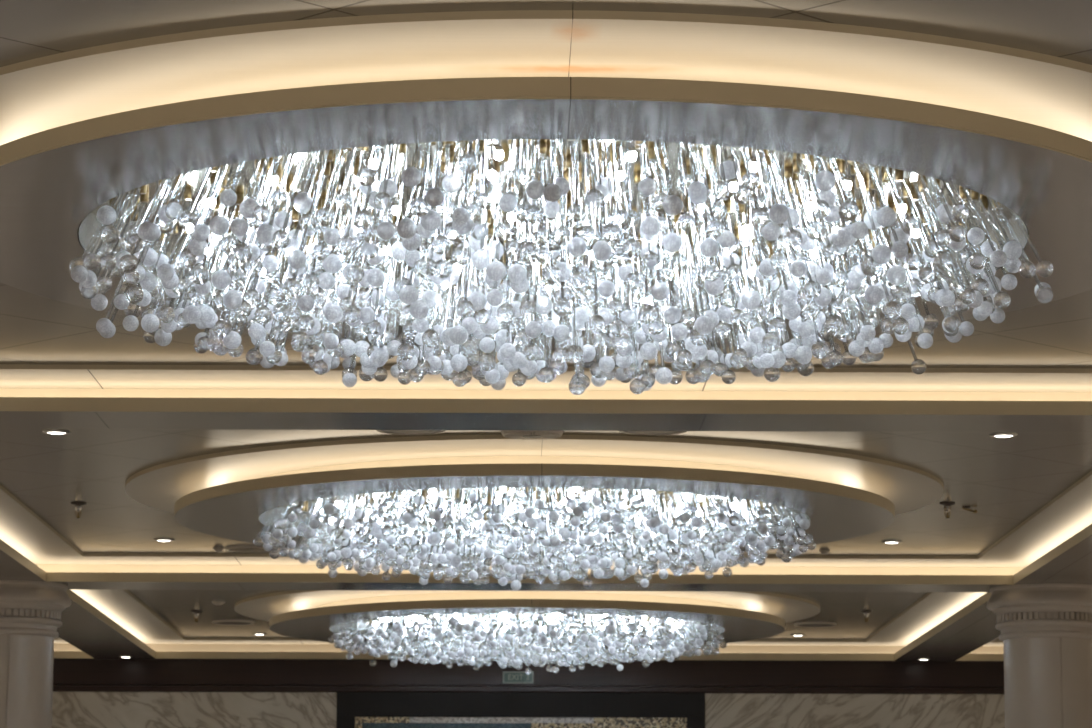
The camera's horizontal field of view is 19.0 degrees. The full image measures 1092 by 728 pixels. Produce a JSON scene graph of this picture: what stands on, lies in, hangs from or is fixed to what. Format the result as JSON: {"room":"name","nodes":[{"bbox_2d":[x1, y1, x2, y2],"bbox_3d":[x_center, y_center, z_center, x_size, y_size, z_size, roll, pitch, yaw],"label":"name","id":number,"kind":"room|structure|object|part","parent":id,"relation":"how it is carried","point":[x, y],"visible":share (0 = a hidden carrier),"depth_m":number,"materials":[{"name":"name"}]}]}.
{"room":"hotel lobby","nodes":[
{"label":"hotel lobby","id":0,"kind":"room"},
{"bbox_2d":[128,590,928,639],"bbox_3d":[-0.141,1.856,24.792,5.746,0.001,5.602,0,-9,-1],"label":"ceiling","id":1,"kind":"structure","parent":0,"point":[174,607],"depth_m":25.01,"materials":[{"name":"beige paint"}]},
{"bbox_2d":[191,610,202,622],"bbox_3d":[-2.677,1.937,25.032,0.090,0.090,0.090,0,-9,-1],"label":"sprinkler","id":2,"kind":"object","parent":1,"relation":"attached to","point":[196,613],"visible":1,"depth_m":25.02,"materials":[{"name":"silver metal"}]},
{"bbox_2d":[212,601,224,604],"bbox_3d":[-2.435,1.780,24.291,0.100,0.022,0.100,0,-9,-1],"label":"smoke detector","id":3,"kind":"object","parent":1,"relation":"attached to","point":[213,602],"visible":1,"depth_m":24.26,"materials":[{"name":"beige plastic"}]},
{"bbox_2d":[212,620,254,624],"bbox_3d":[-2.485,2.058,25.998,0.340,0.012,0.340,0,-9,-1],"label":"ceiling speaker","id":4,"kind":"object","parent":1,"relation":"attached to","point":[222,622],"visible":1,"depth_m":25.94,"materials":[{"name":"beige plastic"}]},
{"bbox_2d":[217,622,250,624],"bbox_3d":[-2.485,2.061,25.997,0.292,0.002,0.292,0,-9,-1],"label":"grille","id":5,"kind":"object","parent":4,"relation":"attached to","point":[222,623],"depth_m":26.04,"materials":[{"name":"brown metal"}]},
{"bbox_2d":[234,590,819,649],"bbox_3d":[-0.142,1.943,24.815,4.436,0.163,4.436,0,-9,-1],"label":"ceiling recess","id":6,"kind":"object","parent":1,"relation":"attached to","point":[302,614],"visible":0.67,"depth_m":23.53,"materials":[{"name":"beige paint"}]},
{"bbox_2d":[328,613,726,674],"bbox_3d":[-0.146,2.112,24.789,3.004,0.432,3.011,-1,-9,6],"label":"chandelier","id":7,"kind":"object","parent":6,"relation":"hanging from","point":[578,637],"visible":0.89,"depth_m":24.45,"materials":[{"name":"clear glass"}]},
{"bbox_3d":[-0.141,1.915,24.820,2.960,0.030,2.960,0,-9,-1],"label":"mirror plate","id":8,"kind":"part","parent":7,"relation":"part of","materials":[{"name":"silver"}]},
{"bbox_2d":[794,622,836,626],"bbox_3d":[2.150,2.081,26.077,0.340,0.012,0.340,0,-9,-1],"label":"ceiling speaker","id":9,"kind":"object","parent":1,"relation":"attached to","point":[805,624],"visible":1,"depth_m":26.02,"materials":[{"name":"brown metal"}]},
{"bbox_2d":[798,624,831,626],"bbox_3d":[2.150,2.084,26.077,0.292,0.002,0.292,0,-9,-1],"label":"grille","id":10,"kind":"object","parent":9,"relation":"attached to","point":[801,625],"depth_m":26.11,"materials":[{"name":"brown metal"}]},
{"bbox_2d":[860,611,871,622],"bbox_3d":[2.443,1.929,24.920,0.090,0.090,0.090,0,-9,-1],"label":"sprinkler","id":11,"kind":"object","parent":1,"relation":"attached to","point":[866,613],"visible":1,"depth_m":24.91,"materials":[{"name":"silver metal"}]},
{"bbox_2d":[54,644,1003,653],"bbox_3d":[-0.181,3.993,27.751,19.200,3.720,0.100,0,-9,-1],"label":"wall","id":12,"kind":"structure","parent":0,"point":[57,647],"depth_m":27.95,"materials":[{"name":"beige paint"}]},
{"bbox_2d":[54,637,92,657],"bbox_3d":[-6.471,1.910,24.711,5.843,0.158,6.642,0,-9,-1],"label":"trim","id":13,"kind":"structure","parent":12,"relation":"attached to","point":[57,654],"depth_m":27.76,"materials":[{"name":"beige paint"}]},
{"bbox_2d":[52,692,336,727],"bbox_3d":[-3.783,4.298,27.591,3.995,3.052,0.033,0,-9,-1],"label":"wall panel","id":14,"kind":"object","parent":12,"relation":"attached to","point":[69,709],"visible":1,"depth_m":27.81,"materials":[{"name":"beige stone"}]},
{"bbox_2d":[503,671,533,683],"bbox_3d":[-0.237,2.674,27.873,0.262,0.101,0.020,0,-9,-1],"label":"exit sign","id":15,"kind":"object","parent":12,"relation":"attached to","point":[519,677],"visible":0.92,"depth_m":27.87,"materials":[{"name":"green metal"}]},
{"bbox_2d":[337,692,704,727],"bbox_3d":[-0.215,3.866,27.692,3.136,2.152,0.056,0,-9,-1],"label":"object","id":16,"kind":"object","parent":12,"relation":"attached to","point":[354,709],"visible":1,"depth_m":27.83,"materials":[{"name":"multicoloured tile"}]},
{"bbox_2d":[53,659,1003,693],"bbox_3d":[-0.177,2.670,27.894,19.200,0.272,0.050,0,-9,-1],"label":"beam","id":17,"kind":"structure","parent":12,"relation":"attached to","point":[69,675],"depth_m":27.88,"materials":[{"name":"brown wood"}]},
{"bbox_2d":[67,589,990,660],"bbox_3d":[-0.141,1.934,24.779,6.786,0.158,6.642,0,-9,-1],"label":"trim","id":18,"kind":"structure","parent":12,"relation":"attached to","point":[120,610],"depth_m":26.88,"materials":[{"name":"beige paint"}]},
{"bbox_2d":[705,693,1004,727],"bbox_3d":[3.386,4.325,27.669,4.065,3.052,0.033,0,-9,-1],"label":"wall panel","id":19,"kind":"object","parent":12,"relation":"attached to","point":[722,710],"visible":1,"depth_m":27.87,"materials":[{"name":"beige stone"}]},
{"bbox_2d":[956,637,1003,660],"bbox_3d":[6.189,1.958,24.847,5.843,0.158,6.642,0,-9,-1],"label":"trim","id":20,"kind":"structure","parent":12,"relation":"attached to","point":[969,657],"depth_m":27.84,"materials":[{"name":"beige paint"}]},
{"bbox_2d":[0,0,1091,367],"bbox_3d":[0.023,-0.529,10.433,5.746,0.001,6.573,0,-9,-1],"label":"ceiling","id":21,"kind":"structure","parent":0,"point":[34,329],"depth_m":8.48,"materials":[{"name":"beige paint"}]},
{"bbox_2d":[0,10,1091,350],"bbox_3d":[0.022,-0.449,10.418,4.436,0.163,4.436,0,-9,-1],"label":"drum","id":22,"kind":"object","parent":21,"relation":"attached to","point":[85,128],"visible":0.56,"depth_m":8.79,"materials":[{"name":"beige paint"}]},
{"bbox_2d":[69,139,1052,394],"bbox_3d":[0.024,-0.227,10.377,3.050,0.539,3.080,-9,-13,44],"label":"chandelier","id":23,"kind":"object","parent":22,"relation":"hanging from","point":[559,239],"visible":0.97,"depth_m":10.03,"materials":[{"name":"clear glass"}]},
{"bbox_3d":[0.022,-0.477,10.422,2.960,0.030,2.960,0,-9,-1],"label":"mirror plate","id":24,"kind":"part","parent":23,"relation":"part of","materials":[{"name":"silver"}]},
{"bbox_2d":[0,364,1091,414],"bbox_3d":[0.022,-0.451,10.420,6.786,0.158,7.613,0,-9,-1],"label":"cove","id":25,"kind":"structure","parent":21,"relation":"attached to","point":[23,387],"depth_m":13.93,"materials":[{"name":"beige paint"}]},
{"bbox_2d":[0,429,1091,555],"bbox_3d":[-0.062,0.703,17.847,5.746,0.001,6.358,0,-9,-1],"label":"ceiling","id":26,"kind":"structure","parent":0,"point":[1007,481],"depth_m":17.01,"materials":[{"name":"beige paint"}]},
{"bbox_2d":[42,430,70,434],"bbox_3d":[-2.336,0.328,15.592,0.136,0.008,0.136,0,-9,-1],"label":"recessed light","id":27,"kind":"object","parent":26,"relation":"in","point":[48,432],"visible":1,"depth_m":15.57,"materials":[{"name":"silver metal"}]},
{"bbox_2d":[71,502,86,518],"bbox_3d":[-2.624,0.825,18.334,0.090,0.090,0.090,0,-9,-1],"label":"sprinkler","id":28,"kind":"object","parent":26,"relation":"attached to","point":[78,505],"visible":1,"depth_m":18.32,"materials":[{"name":"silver metal"}]},
{"bbox_2d":[153,539,174,541],"bbox_3d":[-2.359,1.090,20.179,0.136,0.008,0.136,0,-9,-1],"label":"recessed light","id":29,"kind":"object","parent":26,"relation":"in","point":[156,540],"visible":1,"depth_m":20.15,"materials":[{"name":"silver metal"}]},
{"bbox_2d":[213,547,223,551],"bbox_3d":[-2.067,1.172,20.625,0.070,0.022,0.070,0,-9,-1],"label":"smoke detector","id":30,"kind":"object","parent":26,"relation":"attached to","point":[218,549],"visible":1,"depth_m":20.60,"materials":[{"name":"beige plastic"}]},
{"bbox_2d":[225,546,277,552],"bbox_3d":[-1.861,1.173,20.657,0.340,0.012,0.340,0,-9,-1],"label":"ceiling speaker","id":31,"kind":"object","parent":26,"relation":"attached to","point":[242,549],"visible":0.8,"depth_m":20.63,"materials":[{"name":"brown metal"}]},
{"bbox_2d":[229,548,269,551],"bbox_3d":[-1.861,1.175,20.657,0.292,0.002,0.292,0,-9,-1],"label":"grille","id":32,"kind":"object","parent":31,"relation":"attached to","point":[230,549],"depth_m":20.68,"materials":[{"name":"grey metal"}]},
{"bbox_2d":[377,430,445,434],"bbox_3d":[-0.637,0.309,15.442,0.340,0.012,0.340,0,-9,-1],"label":"ceiling speaker","id":33,"kind":"object","parent":26,"relation":"attached to","point":[397,432],"visible":0.45,"depth_m":15.51,"materials":[{"name":"brown metal"}]},
{"bbox_2d":[501,430,563,439],"bbox_3d":[-0.066,0.335,15.556,0.300,0.024,0.300,0,-9,-1],"label":"ceiling vent","id":34,"kind":"object","parent":26,"relation":"in","point":[513,434],"visible":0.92,"depth_m":15.51,"materials":[{"name":"brown metal"}]},
{"bbox_2d":[125,435,943,558],"bbox_3d":[-0.062,0.781,17.822,4.436,0.163,4.436,0,-9,-1],"label":"ceiling recess","id":35,"kind":"object","parent":26,"relation":"attached to","point":[225,494],"visible":0.63,"depth_m":16.35,"materials":[{"name":"beige paint"}]},
{"bbox_2d":[253,487,815,590],"bbox_3d":[-0.077,0.968,17.790,3.025,0.466,3.038,-5,-11,28],"label":"chandelier","id":36,"kind":"object","parent":35,"relation":"hanging from","point":[600,526],"visible":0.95,"depth_m":17.50,"materials":[{"name":"clear glass"}]},
{"bbox_3d":[-0.062,0.753,17.826,2.960,0.030,2.960,0,-9,-1],"label":"mirror plate","id":37,"kind":"part","parent":36,"relation":"part of","materials":[{"name":"silver metal"}]},
{"bbox_2d":[0,429,1091,584],"bbox_3d":[-0.062,0.781,17.834,6.786,0.158,7.398,0,-9,-1],"label":"cove","id":38,"kind":"structure","parent":26,"relation":"attached to","point":[1065,521],"depth_m":21.20,"materials":[{"name":"beige paint"}]},
{"bbox_2d":[619,431,686,434],"bbox_3d":[0.507,0.310,15.434,0.340,0.012,0.340,0,-9,-1],"label":"ceiling speaker","id":39,"kind":"object","parent":26,"relation":"attached to","point":[626,432],"visible":0.42,"depth_m":15.51,"materials":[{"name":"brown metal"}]},
{"bbox_2d":[624,431,681,433],"bbox_3d":[0.507,0.313,15.434,0.292,0.002,0.292,0,-9,-1],"label":"grille","id":40,"kind":"object","parent":39,"relation":"attached to","point":[627,432],"depth_m":15.51,"materials":[{"name":"grey metal"}]},
{"bbox_2d":[819,550,829,553],"bbox_3d":[1.766,1.193,20.706,0.070,0.022,0.070,0,-9,-1],"label":"smoke detector","id":41,"kind":"object","parent":26,"relation":"attached to","point":[821,551],"visible":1,"depth_m":20.68,"materials":[{"name":"beige plastic"}]},
{"bbox_2d":[881,541,901,543],"bbox_3d":[2.137,1.104,20.207,0.136,0.008,0.136,0,-9,-1],"label":"recessed light","id":42,"kind":"object","parent":26,"relation":"in","point":[882,542],"visible":1,"depth_m":20.18,"materials":[{"name":"silver metal"}]},
{"bbox_2d":[939,502,954,518],"bbox_3d":[2.243,0.822,18.258,0.090,0.090,0.090,0,-9,-1],"label":"sprinkler","id":43,"kind":"object","parent":26,"relation":"attached to","point":[947,505],"visible":1,"depth_m":18.25,"materials":[{"name":"silver metal"}]},
{"bbox_3d":[2.243,0.842,18.255,0.036,0.044,0.014,0,-9,-1],"label":"frame","id":44,"kind":"part","parent":43,"relation":"part of","materials":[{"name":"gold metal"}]},
{"bbox_2d":[962,507,977,512],"bbox_3d":[2.398,0.825,18.462,0.110,0.029,0.044,7,-12,-36],"label":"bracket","id":45,"kind":"object","parent":26,"relation":"attached to","point":[964,508],"visible":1,"depth_m":18.47,"materials":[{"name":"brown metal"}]},
{"bbox_2d":[989,433,1017,437],"bbox_3d":[2.188,0.344,15.630,0.136,0.008,0.136,0,-9,-1],"label":"recessed light","id":46,"kind":"object","parent":26,"relation":"in","point":[997,435],"visible":1,"depth_m":15.60,"materials":[{"name":"silver metal"}]},
{"bbox_2d":[0,411,1091,661],"bbox_3d":[0.002,-0.081,12.168,19.200,0.001,31.980,0,-9,-1],"label":"ceiling","id":47,"kind":"structure","parent":0,"point":[80,628],"depth_m":14.38,"materials":[{"name":"beige paint"}]},
{"bbox_2d":[118,656,132,657],"bbox_3d":[-3.543,2.472,27.549,0.136,0.008,0.136,0,-9,-1],"label":"recessed light","id":48,"kind":"object","parent":47,"relation":"in","point":[118,656],"visible":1,"depth_m":27.53,"materials":[{"name":"silver metal"}]},
{"bbox_3d":[-0.004,3.247,11.601,19.200,0.100,31.950,0,-9,-1],"label":"floor","id":49,"kind":"structure","parent":0,"visible":0},
{"bbox_2d":[0,580,70,727],"bbox_3d":[-3.512,3.093,21.171,0.786,3.325,0.786,0,-9,-1],"label":"column","id":50,"kind":"structure","parent":49,"relation":"on","point":[30,611],"depth_m":21.12,"materials":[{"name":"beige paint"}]},
{"bbox_2d":[986,583,1091,727],"bbox_3d":[3.291,3.119,21.244,0.786,3.325,0.786,0,-9,-1],"label":"column","id":51,"kind":"structure","parent":49,"relation":"on","point":[1045,629],"depth_m":21.18,"materials":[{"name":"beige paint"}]}
]}

